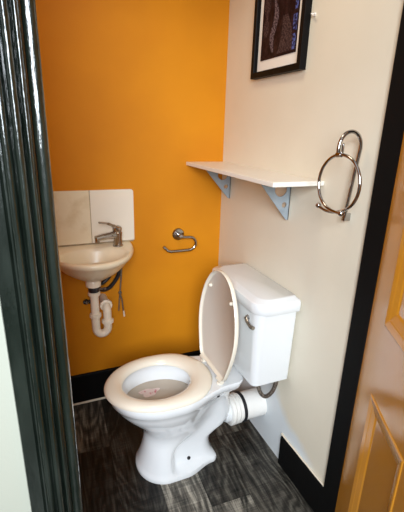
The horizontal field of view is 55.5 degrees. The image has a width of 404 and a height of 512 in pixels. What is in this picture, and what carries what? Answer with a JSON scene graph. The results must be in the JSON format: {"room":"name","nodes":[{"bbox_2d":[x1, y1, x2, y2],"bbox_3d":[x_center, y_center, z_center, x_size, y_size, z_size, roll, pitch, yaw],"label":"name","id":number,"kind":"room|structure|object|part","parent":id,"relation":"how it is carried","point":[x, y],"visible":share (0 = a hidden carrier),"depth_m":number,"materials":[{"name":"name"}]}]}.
{"room":"bathroom","nodes":[
{"label":"bathroom","id":0,"kind":"room"},
{"bbox_2d":[0,307,30,511],"bbox_3d":[-1.054,0.078,0.471,1.595,2.320,0.076,-6,20,-22],"label":"wall","id":1,"kind":"structure","parent":0,"point":[14,496],"depth_m":0.83,"materials":[{"name":"grey paint"}]},
{"bbox_2d":[0,0,82,511],"bbox_3d":[-0.342,0.126,0.789,0.112,2.070,0.109,-6,20,-22],"label":"door frame","id":2,"kind":"structure","parent":1,"relation":"attached to","point":[25,302],"depth_m":0.72,"materials":[{"name":"green paint"}]},
{"bbox_2d":[19,0,229,376],"bbox_3d":[-0.397,-0.356,1.853,1.246,2.320,0.100,-6,20,-22],"label":"wall","id":3,"kind":"structure","parent":0,"point":[135,90],"depth_m":1.79,"materials":[{"name":"orange paint"}]},
{"bbox_2d":[83,299,89,303],"bbox_3d":[-0.568,0.225,1.897,0.036,0.020,0.036,-6,20,-22],"label":"valve","id":4,"kind":"object","parent":3,"relation":"attached to","point":[85,301],"visible":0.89,"depth_m":1.88,"materials":[{"name":"black metal"}]},
{"bbox_2d":[45,240,133,281],"bbox_3d":[-0.476,0.051,1.721,0.416,0.141,0.312,-6,20,-22],"label":"basin","id":5,"kind":"object","parent":3,"relation":"attached to","point":[88,262],"visible":0.87,"depth_m":1.73,"materials":[{"name":"beige ceramic"}]},
{"bbox_2d":[85,281,113,336],"bbox_3d":[-0.498,0.236,1.860,0.120,0.302,0.162,-6,20,-22],"label":"trap","id":6,"kind":"object","parent":5,"relation":"attached to","point":[94,294],"visible":0.98,"depth_m":1.82,"materials":[{"name":"white plastic"}]},
{"bbox_2d":[101,277,110,284],"bbox_3d":[-0.488,0.108,1.866,0.103,0.075,0.052,4,18,7],"label":"hose","id":7,"kind":"object","parent":5,"relation":"attached to","point":[103,282],"visible":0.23,"depth_m":1.85,"materials":[{"name":"black rubber"}]},
{"bbox_2d":[94,222,122,246],"bbox_3d":[-0.431,-0.101,1.777,0.141,0.130,0.049,-15,25,-41],"label":"mixer tap","id":8,"kind":"object","parent":5,"relation":"on","point":[116,234],"visible":1,"depth_m":1.78,"materials":[{"name":"silver metal"}]},
{"bbox_3d":[-0.442,-0.088,1.771,0.113,0.039,0.035,-15,24,-41],"label":"spout","id":9,"kind":"part","parent":8,"relation":"part of","materials":[{"name":"silver metal"}]},
{"bbox_3d":[-0.421,-0.135,1.771,0.044,0.061,0.114,18,24,40],"label":"lever","id":10,"kind":"part","parent":8,"relation":"part of","materials":[{"name":"silver metal"}]},
{"bbox_2d":[113,231,122,246],"bbox_3d":[-0.398,-0.082,1.816,0.049,0.070,0.049,-6,20,-22],"label":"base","id":11,"kind":"object","parent":8,"relation":"on","point":[117,235],"depth_m":1.80,"materials":[{"name":"silver metal"}]},
{"bbox_2d":[118,268,124,316],"bbox_3d":[-0.404,0.155,1.907,0.034,0.325,0.017,-6,20,-22],"label":"hanging cord","id":12,"kind":"object","parent":5,"relation":"hanging from","point":[119,292],"visible":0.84,"depth_m":1.92,"materials":[{"name":"white plastic"}]},
{"bbox_2d":[53,189,134,245],"bbox_3d":[-0.522,-0.181,1.795,0.410,0.250,0.009,-6,20,-22],"label":"backsplash","id":13,"kind":"structure","parent":3,"relation":"attached to","point":[78,214],"depth_m":1.79,"materials":[{"name":"beige tile"}]},
{"bbox_2d":[99,270,119,291],"bbox_3d":[-0.459,0.112,1.891,0.124,0.135,0.031,1,18,-1],"label":"hose","id":14,"kind":"object","parent":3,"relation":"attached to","point":[117,276],"visible":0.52,"depth_m":1.89,"materials":[{"name":"black rubber"}]},
{"bbox_2d":[59,350,200,405],"bbox_3d":[-0.404,0.683,2.135,1.046,0.174,0.022,-6,20,-22],"label":"baseboard","id":15,"kind":"structure","parent":3,"relation":"attached to","point":[86,387],"depth_m":2.05,"materials":[{"name":"black paint"}]},
{"bbox_2d":[162,228,196,252],"bbox_3d":[-0.120,-0.081,1.980,0.187,0.116,0.056,-6,20,-22],"label":"toilet roll holder","id":16,"kind":"object","parent":3,"relation":"attached to","point":[178,233],"visible":1,"depth_m":1.98,"materials":[{"name":"silver metal"}]},
{"bbox_3d":[-0.113,-0.062,1.966,0.187,0.088,0.014,-6,20,-22],"label":"arm","id":17,"kind":"part","parent":16,"relation":"part of","materials":[{"name":"silver metal"}]},
{"bbox_2d":[62,399,312,511],"bbox_3d":[0.039,1.313,0.606,3.474,0.050,3.648,-6,20,-22],"label":"floor","id":18,"kind":"structure","parent":0,"point":[245,475],"depth_m":1.64,"materials":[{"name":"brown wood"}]},
{"bbox_2d":[104,263,300,483],"bbox_3d":[-0.051,0.485,1.642,0.724,0.872,0.466,-6,20,-22],"label":"toilet","id":19,"kind":"object","parent":18,"relation":"on","point":[247,319],"visible":1,"depth_m":1.58,"materials":[{"name":"white ceramic"}]},
{"bbox_2d":[139,388,159,397],"bbox_3d":[-0.222,0.582,1.642,0.094,0.003,0.054,-6,20,-22],"label":"paper scrap","id":20,"kind":"object","parent":19,"relation":"in","point":[147,392],"visible":1,"depth_m":1.64,"materials":[{"name":"pink paper"}]},
{"bbox_3d":[-0.177,0.510,1.588,0.447,0.022,0.362,-6,20,-22],"label":"seat","id":21,"kind":"part","parent":19,"relation":"part of","materials":[{"name":"white plastic"}]},
{"bbox_3d":[0.065,0.273,1.607,0.051,0.441,0.348,-6,20,-22],"label":"seat lid","id":22,"kind":"part","parent":19,"relation":"part of","materials":[{"name":"white plastic"}]},
{"bbox_2d":[228,387,266,425],"bbox_3d":[0.198,0.708,1.821,0.177,0.142,0.142,-6,20,-22],"label":"pipe","id":23,"kind":"object","parent":19,"relation":"attached to","point":[245,405],"visible":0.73,"depth_m":1.77,"materials":[{"name":"white plastic"}]},
{"bbox_3d":[0.187,0.247,1.482,0.037,0.046,0.079,-6,20,-22],"label":"flush lever","id":24,"kind":"part","parent":19,"relation":"part of","materials":[{"name":"silver metal"}]},
{"bbox_3d":[0.204,0.127,1.633,0.192,0.052,0.466,-6,20,-22],"label":"cistern lid","id":25,"kind":"part","parent":19,"relation":"part of","materials":[{"name":"white ceramic"}]},
{"bbox_2d":[256,381,277,397],"bbox_3d":[0.274,0.559,1.658,0.113,0.125,0.025,13,21,30],"label":"supply hose","id":26,"kind":"object","parent":19,"relation":"attached to","point":[270,393],"visible":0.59,"depth_m":1.65,"materials":[{"name":"grey metal"}]},
{"bbox_2d":[218,0,403,483],"bbox_3d":[0.345,-0.246,1.585,0.100,2.320,1.006,-6,20,-22],"label":"wall","id":27,"kind":"structure","parent":0,"point":[292,123],"depth_m":1.39,"materials":[{"name":"beige paint"}]},
{"bbox_2d":[186,162,323,219],"bbox_3d":[0.164,-0.276,1.620,0.202,0.173,0.786,-6,20,-22],"label":"wall shelf","id":28,"kind":"object","parent":27,"relation":"attached to","point":[269,180],"visible":1,"depth_m":1.46,"materials":[{"name":"white laminate"}]},
{"bbox_2d":[250,0,312,79],"bbox_3d":[0.286,-0.919,1.389,0.026,0.483,0.339,-6,20,-22],"label":"picture frame","id":29,"kind":"object","parent":27,"relation":"attached to","point":[281,28],"visible":1,"depth_m":1.42,"materials":[{"name":"black wood"}]},
{"bbox_2d":[260,0,300,60],"bbox_3d":[0.287,-0.922,1.392,0.004,0.360,0.234,-6,20,-22],"label":"print","id":30,"kind":"object","parent":29,"relation":"attached to","point":[280,25],"depth_m":1.41},
{"bbox_2d":[278,433,323,511],"bbox_3d":[0.402,0.894,1.586,0.014,0.156,0.288,-6,20,-22],"label":"baseboard","id":31,"kind":"structure","parent":27,"relation":"attached to","point":[298,471],"depth_m":1.57,"materials":[{"name":"black paint"}]},
{"bbox_2d":[316,129,362,220],"bbox_3d":[0.395,-0.221,1.100,0.114,0.269,0.160,5,18,10],"label":"towel ring","id":32,"kind":"object","parent":27,"relation":"attached to","point":[346,216],"visible":1,"depth_m":1.10,"materials":[{"name":"silver metal"}]},
{"bbox_3d":[0.887,-0.122,1.254,0.800,2.320,0.064,-6,20,-22],"label":"wall","id":33,"kind":"structure","parent":0,"visible":0},
{"bbox_2d":[319,3,403,511],"bbox_3d":[0.502,0.071,1.145,0.027,2.000,0.070,-6,20,-22],"label":"door frame","id":34,"kind":"structure","parent":33,"relation":"attached to","point":[393,126],"depth_m":1.13,"materials":[{"name":"black paint"}]},
{"bbox_2d":[335,135,403,511],"bbox_3d":[0.443,0.211,0.732,0.109,1.972,0.800,3,18,5],"label":"door","id":35,"kind":"structure","parent":33,"relation":"in","point":[372,477],"depth_m":1.02,"materials":[{"name":"brown wood"}]},
{"bbox_3d":[0.466,0.669,1.058,0.015,0.509,0.237,3,18,5],"label":"panel moulding","id":36,"kind":"part","parent":35,"relation":"part of","materials":[{"name":"orange wood"}]},
{"bbox_3d":[0.481,0.670,1.057,0.017,0.501,0.230,3,18,5],"label":"panel","id":37,"kind":"part","parent":35,"relation":"part of","materials":[{"name":"orange wood"}]},
{"bbox_3d":[0.492,-0.233,0.763,0.015,0.959,0.237,3,18,5],"label":"panel moulding","id":38,"kind":"part","parent":35,"relation":"part of","materials":[{"name":"orange wood"}]},
{"bbox_3d":[0.507,-0.232,0.761,0.017,0.951,0.230,3,18,5],"label":"panel","id":39,"kind":"part","parent":35,"relation":"part of","materials":[{"name":"orange wood"}]}
]}

